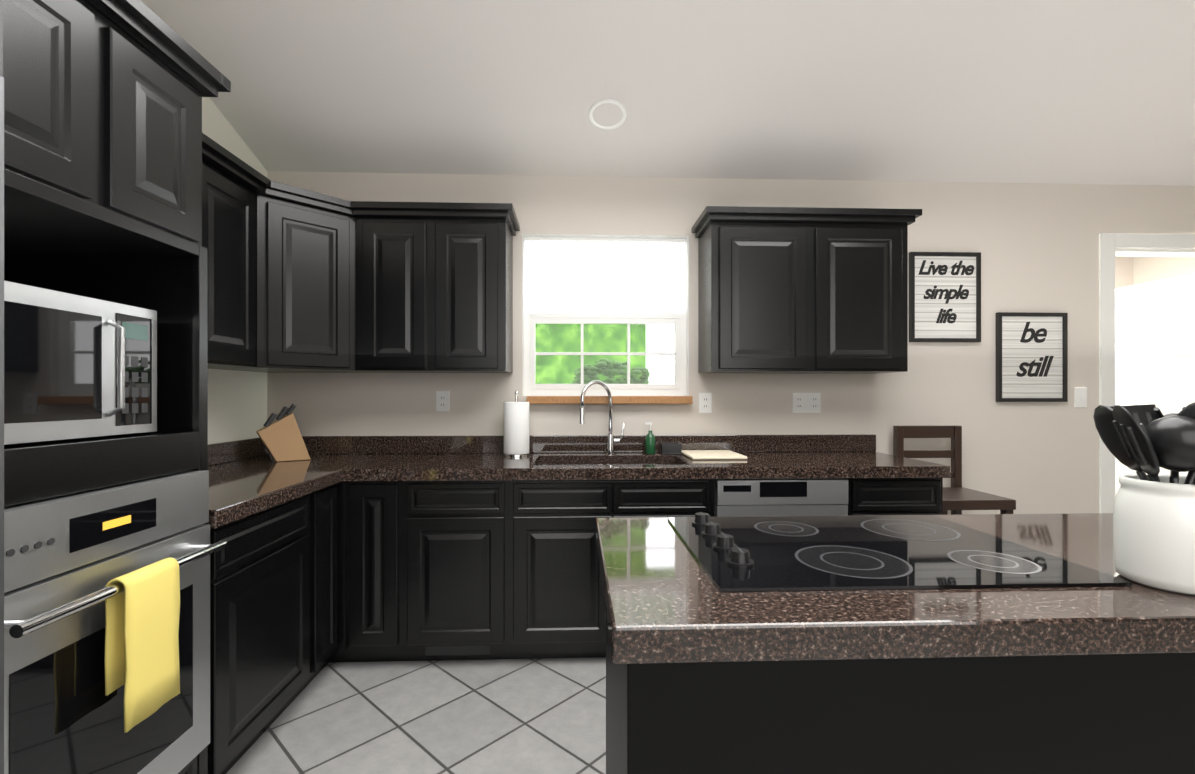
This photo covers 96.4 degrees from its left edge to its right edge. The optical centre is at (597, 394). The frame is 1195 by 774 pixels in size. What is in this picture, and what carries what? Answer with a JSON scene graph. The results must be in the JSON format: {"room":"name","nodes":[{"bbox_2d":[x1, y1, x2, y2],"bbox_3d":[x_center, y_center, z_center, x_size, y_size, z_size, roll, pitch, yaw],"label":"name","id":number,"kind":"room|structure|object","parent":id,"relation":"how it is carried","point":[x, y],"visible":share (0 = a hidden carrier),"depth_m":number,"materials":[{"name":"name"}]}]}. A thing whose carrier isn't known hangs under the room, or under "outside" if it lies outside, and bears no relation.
{"room":"kitchen","nodes":[
{"label":"kitchen","id":0,"kind":"room"},
{"bbox_2d":[202,97,266,443],"bbox_3d":[-1.811,-0.900,0.675,0.100,4.300,4.880,0,0,-2],"label":"wall","id":1,"kind":"structure","parent":0,"point":[237,405],"depth_m":2.69,"materials":[{"name":"beige paint"}]},
{"bbox_2d":[202,133,269,366],"bbox_3d":[-1.630,-0.541,1.958,0.358,0.841,0.866,0,0,-2],"label":"upper cabinet","id":2,"kind":"object","parent":1,"relation":"attached to","point":[232,185],"visible":0.29,"depth_m":2.18,"materials":[{"name":"black wood"}]},
{"bbox_2d":[226,657,605,773],"bbox_3d":[1.374,1.300,0.798,6.475,0.100,4.880,0,0,-2],"label":"floor","id":3,"kind":"structure","parent":0,"point":[522,716],"depth_m":2.04,"materials":[{"name":"tile"}]},
{"bbox_2d":[0,76,3,773],"bbox_3d":[-1.291,0.372,0.375,0.856,1.755,0.920,0,0,-2],"label":"fridge","id":4,"kind":"object","parent":3,"relation":"on","point":[1,425],"visible":1,"depth_m":0.84,"materials":[{"name":"silver metal"}]},
{"bbox_2d":[0,0,230,773],"bbox_3d":[-1.425,0.162,1.210,0.708,2.176,0.720,0,0,-2],"label":"tall cabinet","id":5,"kind":"object","parent":3,"relation":"on","point":[102,149],"visible":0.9,"depth_m":1.29,"materials":[{"name":"black wood"}]},
{"bbox_2d":[4,281,156,444],"bbox_3d":[-1.421,-0.058,1.168,0.557,0.334,0.535,0,0,-2],"label":"microwave","id":6,"kind":"object","parent":5,"relation":"in","point":[76,366],"visible":1,"depth_m":1.21,"materials":[{"name":"silver metal"}]},
{"bbox_2d":[4,470,226,773],"bbox_3d":[-1.367,0.601,1.192,0.707,0.773,0.620,0,0,-2],"label":"wall oven","id":7,"kind":"object","parent":5,"relation":"in","point":[68,558],"visible":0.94,"depth_m":1.14,"materials":[{"name":"silver metal"}]},
{"bbox_2d":[104,557,179,732],"bbox_3d":[-1.026,0.556,1.211,0.049,0.328,0.150,0,0,-2],"label":"towel","id":8,"kind":"object","parent":7,"relation":"hanging from","point":[141,658],"visible":1,"depth_m":1.18,"materials":[{"name":"yellow fabric"}]},
{"bbox_2d":[208,484,336,773],"bbox_3d":[-1.475,0.821,1.969,0.668,0.858,0.876,0,0,-2],"label":"base cabinet","id":9,"kind":"object","parent":3,"relation":"on","point":[273,609],"visible":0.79,"depth_m":1.84,"materials":[{"name":"black wood"}]},
{"bbox_2d":[208,442,343,528],"bbox_3d":[-1.463,0.312,1.936,0.690,0.155,0.810,0,0,-2],"label":"countertop","id":10,"kind":"structure","parent":9,"relation":"on","point":[249,477],"depth_m":2.20,"materials":[{"name":"stone"}]},
{"bbox_2d":[321,481,352,669],"bbox_3d":[-1.483,0.821,2.698,0.710,0.858,0.618,0,0,-2],"label":"base cabinet","id":11,"kind":"object","parent":3,"relation":"on","point":[344,652],"depth_m":2.40,"materials":[{"name":"black wood"}]},
{"bbox_2d":[229,434,949,481],"bbox_3d":[-0.101,0.313,2.728,3.473,0.155,0.666,0,0,-2],"label":"countertop","id":12,"kind":"structure","parent":11,"relation":"on","point":[552,457],"depth_m":2.83,"materials":[{"name":"stone"}]},
{"bbox_2d":[256,404,309,461],"bbox_3d":[-1.582,0.192,2.694,0.228,0.285,0.095,0,0,-37],"label":"knife block","id":13,"kind":"object","parent":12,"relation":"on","point":[281,438],"visible":1,"depth_m":2.66,"materials":[{"name":"brown wood"}]},
{"bbox_2d":[503,391,529,456],"bbox_3d":[-0.442,0.159,2.920,0.150,0.351,0.150,0,0,-2],"label":"paper towel","id":14,"kind":"object","parent":12,"relation":"on","point":[516,428],"visible":1,"depth_m":2.86,"materials":[{"name":"white paper"}]},
{"bbox_2d":[579,380,624,453],"bbox_3d":[0.026,0.129,2.939,0.257,0.411,0.167,0,0,-2],"label":"faucet","id":15,"kind":"object","parent":12,"relation":"on","point":[611,440],"visible":0.96,"depth_m":2.98,"materials":[{"name":"silver metal"}]},
{"bbox_2d":[645,422,654,453],"bbox_3d":[0.295,0.246,2.993,0.059,0.175,0.058,0,0,-2],"label":"soap bottle","id":16,"kind":"object","parent":12,"relation":"on","point":[650,443],"visible":1,"depth_m":2.97,"materials":[{"name":"green"}]},
{"bbox_2d":[660,443,681,453],"bbox_3d":[0.410,0.304,3.000,0.110,0.059,0.075,0,0,-2],"label":"sponge caddy","id":17,"kind":"object","parent":12,"relation":"on","point":[670,448],"visible":1,"depth_m":2.96,"materials":[{"name":"black plastic"}]},
{"bbox_2d":[682,450,746,459],"bbox_3d":[0.618,0.326,2.886,0.285,0.016,0.330,0,0,-2],"label":"cutting board","id":18,"kind":"object","parent":12,"relation":"on","point":[711,455],"visible":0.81,"depth_m":2.77,"materials":[{"name":"beige wood"}]},
{"bbox_2d":[353,481,404,661],"bbox_3d":[-1.042,0.821,2.715,0.294,0.858,0.618,0,0,-2],"label":"base cabinet","id":19,"kind":"object","parent":3,"relation":"on","point":[378,506],"depth_m":2.41,"materials":[{"name":"black wood"}]},
{"bbox_2d":[405,480,524,660],"bbox_3d":[-0.656,0.821,2.730,0.478,0.858,0.618,0,0,-2],"label":"base cabinet","id":20,"kind":"object","parent":3,"relation":"on","point":[458,570],"depth_m":2.43,"materials":[{"name":"black wood"}]},
{"bbox_2d":[513,499,704,658],"bbox_3d":[0.057,0.940,2.758,0.950,0.620,0.618,0,0,-2],"label":"base cabinet","id":21,"kind":"object","parent":3,"relation":"on","point":[559,611],"depth_m":2.44,"materials":[{"name":"black wood"}]},
{"bbox_2d":[714,478,847,516],"bbox_3d":[0.847,0.820,2.778,0.621,0.850,0.622,0,0,-2],"label":"dishwasher","id":22,"kind":"object","parent":3,"relation":"on","point":[777,497],"visible":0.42,"depth_m":2.47,"materials":[{"name":"silver metal"}]},
{"bbox_2d":[844,478,942,515],"bbox_3d":[1.392,0.821,2.809,0.463,0.858,0.618,0,0,-2],"label":"base cabinet","id":23,"kind":"object","parent":3,"relation":"on","point":[895,496],"visible":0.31,"depth_m":2.50,"materials":[{"name":"black wood"}]},
{"bbox_2d":[606,616,1194,773],"bbox_3d":[1.173,0.821,1.155,2.280,0.858,0.599,0,0,-2],"label":"kitchen island","id":24,"kind":"object","parent":3,"relation":"on","point":[1097,714],"visible":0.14,"depth_m":0.83,"materials":[{"name":"black wood"}]},
{"bbox_2d":[596,513,1194,663],"bbox_3d":[1.173,0.362,1.155,2.330,0.055,0.685,0,0,-2],"label":"island countertop","id":25,"kind":"structure","parent":24,"relation":"on","point":[666,600],"depth_m":0.82,"materials":[{"name":"stone"}]},
{"bbox_2d":[668,512,1131,591],"bbox_3d":[0.559,0.318,1.177,0.725,0.033,0.520,0,0,-2],"label":"cooktop","id":26,"kind":"object","parent":25,"relation":"in","point":[782,553],"visible":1,"depth_m":1.08,"materials":[{"name":"black glass"}]},
{"bbox_2d":[1113,474,1194,595],"bbox_3d":[1.018,0.242,0.945,0.154,0.184,0.154,0,0,-2],"label":"utensil crock","id":27,"kind":"object","parent":25,"relation":"on","point":[1153,534],"visible":1,"depth_m":0.91,"materials":[{"name":"white ceramic"}]},
{"bbox_2d":[1093,402,1194,484],"bbox_3d":[1.010,0.161,0.934,0.210,0.308,0.180,0,0,-2],"label":"utensils","id":28,"kind":"object","parent":27,"relation":"in","point":[1143,440],"visible":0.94,"depth_m":0.91,"materials":[{"name":"black plastic"}]},
{"bbox_2d":[893,425,1015,514],"bbox_3d":[1.897,0.715,2.875,0.390,1.069,0.410,0,0,-2],"label":"chair","id":29,"kind":"object","parent":3,"relation":"on","point":[958,498],"visible":0.19,"depth_m":3.04,"materials":[{"name":"brown wood"}]},
{"bbox_2d":[572,358,650,383],"bbox_3d":[0.083,-0.087,3.290,0.483,0.272,0.145,0,0,-2],"label":"bush","id":30,"kind":"object","parent":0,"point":[616,368],"depth_m":3.26,"materials":[{"name":"green plant"}]},
{"bbox_2d":[141,0,1194,185],"bbox_3d":[1.374,-2.042,0.799,6.475,1.662,4.880,0,0,-2],"label":"ceiling","id":31,"kind":"structure","parent":0,"point":[1055,91],"depth_m":2.50,"materials":[{"name":"grey paint"}]},
{"bbox_2d":[588,99,625,129],"bbox_3d":[0.049,-1.392,2.648,0.190,0.084,0.181,0,0,-2],"label":"recessed light","id":32,"kind":"object","parent":31,"relation":"in","point":[603,101],"visible":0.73,"depth_m":2.64,"materials":[{"name":"white plastic"}]},
{"bbox_2d":[267,171,1194,514],"bbox_3d":[1.282,-0.050,3.177,6.275,2.600,0.120,0,0,-2],"label":"wall","id":33,"kind":"structure","parent":0,"point":[1035,245],"depth_m":3.13,"materials":[{"name":"beige paint"}]},
{"bbox_2d":[208,180,373,372],"bbox_3d":[-1.534,-0.540,2.702,0.606,0.841,0.606,0,0,-2],"label":"upper cabinet","id":34,"kind":"object","parent":33,"relation":"attached to","point":[306,285],"visible":0.62,"depth_m":2.53,"materials":[{"name":"black wood"}]},
{"bbox_2d":[351,201,519,372],"bbox_3d":[-0.835,-0.540,2.853,0.799,0.841,0.358,0,0,-2],"label":"upper cabinet","id":35,"kind":"object","parent":33,"relation":"attached to","point":[434,287],"visible":1,"depth_m":2.72,"materials":[{"name":"black wood"}]},
{"bbox_2d":[436,391,448,410],"bbox_3d":[-0.877,0.040,3.028,0.072,0.116,0.007,0,0,-2],"label":"electrical outlet plate","id":36,"kind":"object","parent":33,"relation":"attached to","point":[442,400],"visible":1,"depth_m":3.03,"materials":[{"name":"white plastic"}]},
{"bbox_2d":[522,234,688,395],"bbox_3d":[0.047,-0.454,3.119,0.959,0.927,0.099,0,0,-2],"label":"window","id":37,"kind":"structure","parent":33,"relation":"in","point":[679,387],"depth_m":3.12,"materials":[{"name":"white"}]},
{"bbox_2d":[524,238,686,314],"bbox_3d":[0.048,-0.681,3.100,0.943,0.437,0.018,0,0,-2],"label":"window shade","id":38,"kind":"object","parent":37,"relation":"hanging from","point":[632,300],"visible":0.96,"depth_m":3.10,"materials":[{"name":"white fabric"}]},
{"bbox_2d":[527,396,692,403],"bbox_3d":[0.069,0.033,3.067,0.939,0.044,0.104,0,0,-2],"label":"window sill","id":39,"kind":"structure","parent":33,"relation":"attached to","point":[615,400],"depth_m":3.02,"materials":[{"name":"brown wood"}]},
{"bbox_2d":[699,393,711,412],"bbox_3d":[0.622,0.050,3.086,0.072,0.116,0.007,0,0,-2],"label":"electrical outlet plate","id":40,"kind":"object","parent":33,"relation":"attached to","point":[705,402],"visible":1,"depth_m":3.08,"materials":[{"name":"white plastic"}]},
{"bbox_2d":[691,206,921,373],"bbox_3d":[1.114,-0.540,2.929,1.130,0.841,0.358,0,0,-2],"label":"upper cabinet","id":41,"kind":"object","parent":33,"relation":"attached to","point":[797,290],"visible":1,"depth_m":2.79,"materials":[{"name":"black wood"}]},
{"bbox_2d":[793,393,820,412],"bbox_3d":[1.217,0.050,3.109,0.164,0.116,0.007,0,0,-2],"label":"electrical outlet plate","id":42,"kind":"object","parent":33,"relation":"attached to","point":[806,402],"visible":1,"depth_m":3.11,"materials":[{"name":"white plastic"}]},
{"bbox_2d":[909,252,980,341],"bbox_3d":[2.037,-0.568,3.133,0.420,0.525,0.022,0,0,-2],"label":"picture frame","id":43,"kind":"object","parent":33,"relation":"attached to","point":[944,296],"visible":1,"depth_m":3.13,"materials":[{"name":"black"}]},
{"bbox_2d":[996,312,1067,401],"bbox_3d":[2.561,-0.217,3.153,0.420,0.525,0.022,0,0,-2],"label":"picture frame","id":44,"kind":"object","parent":33,"relation":"attached to","point":[1031,357],"visible":1,"depth_m":3.15,"materials":[{"name":"black"}]},
{"bbox_2d":[1075,388,1086,406],"bbox_3d":[2.871,0.020,3.172,0.072,0.116,0.009,0,0,-2],"label":"light switch","id":45,"kind":"object","parent":33,"relation":"attached to","point":[1080,397],"visible":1,"depth_m":3.17,"materials":[{"name":"white plastic"}]},
{"bbox_2d":[1099,233,1194,512],"bbox_3d":[3.518,0.147,3.255,1.070,2.205,0.136,0,0,-2],"label":"door frame","id":46,"kind":"structure","parent":33,"relation":"attached to","point":[1112,246],"depth_m":3.17,"materials":[{"name":"white wood"}]},
{"bbox_2d":[1115,257,1132,288],"bbox_3d":[3.656,-0.050,4.850,2.400,2.600,0.100,0,0,-2],"label":"wall","id":47,"kind":"structure","parent":0,"point":[1123,271],"depth_m":4.84,"materials":[{"name":"beige paint"}]},
{"bbox_2d":[1115,274,1194,495],"bbox_3d":[3.861,0.227,3.777,0.133,2.030,0.860,0,0,-2],"label":"door","id":48,"kind":"structure","parent":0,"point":[1155,342],"depth_m":3.72,"materials":[{"name":"white"}]},
{"bbox_2d":[1133,257,1194,284],"bbox_3d":[4.934,-0.050,4.164,0.100,2.600,1.570,0,0,-2],"label":"wall","id":49,"kind":"structure","parent":0,"point":[1148,269],"depth_m":4.63,"materials":[{"name":"beige paint"}]},
{"label":"outside","id":50,"kind":"structure","parent":0,"visible":0},
{"bbox_2d":[535,250,673,383],"bbox_3d":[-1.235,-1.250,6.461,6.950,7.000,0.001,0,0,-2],"label":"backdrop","id":51,"kind":"structure","parent":50,"point":[550,339],"depth_m":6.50,"materials":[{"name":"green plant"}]},
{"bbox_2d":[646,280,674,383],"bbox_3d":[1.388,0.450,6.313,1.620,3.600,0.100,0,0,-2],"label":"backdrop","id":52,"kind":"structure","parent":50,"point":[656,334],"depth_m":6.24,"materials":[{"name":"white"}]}
]}

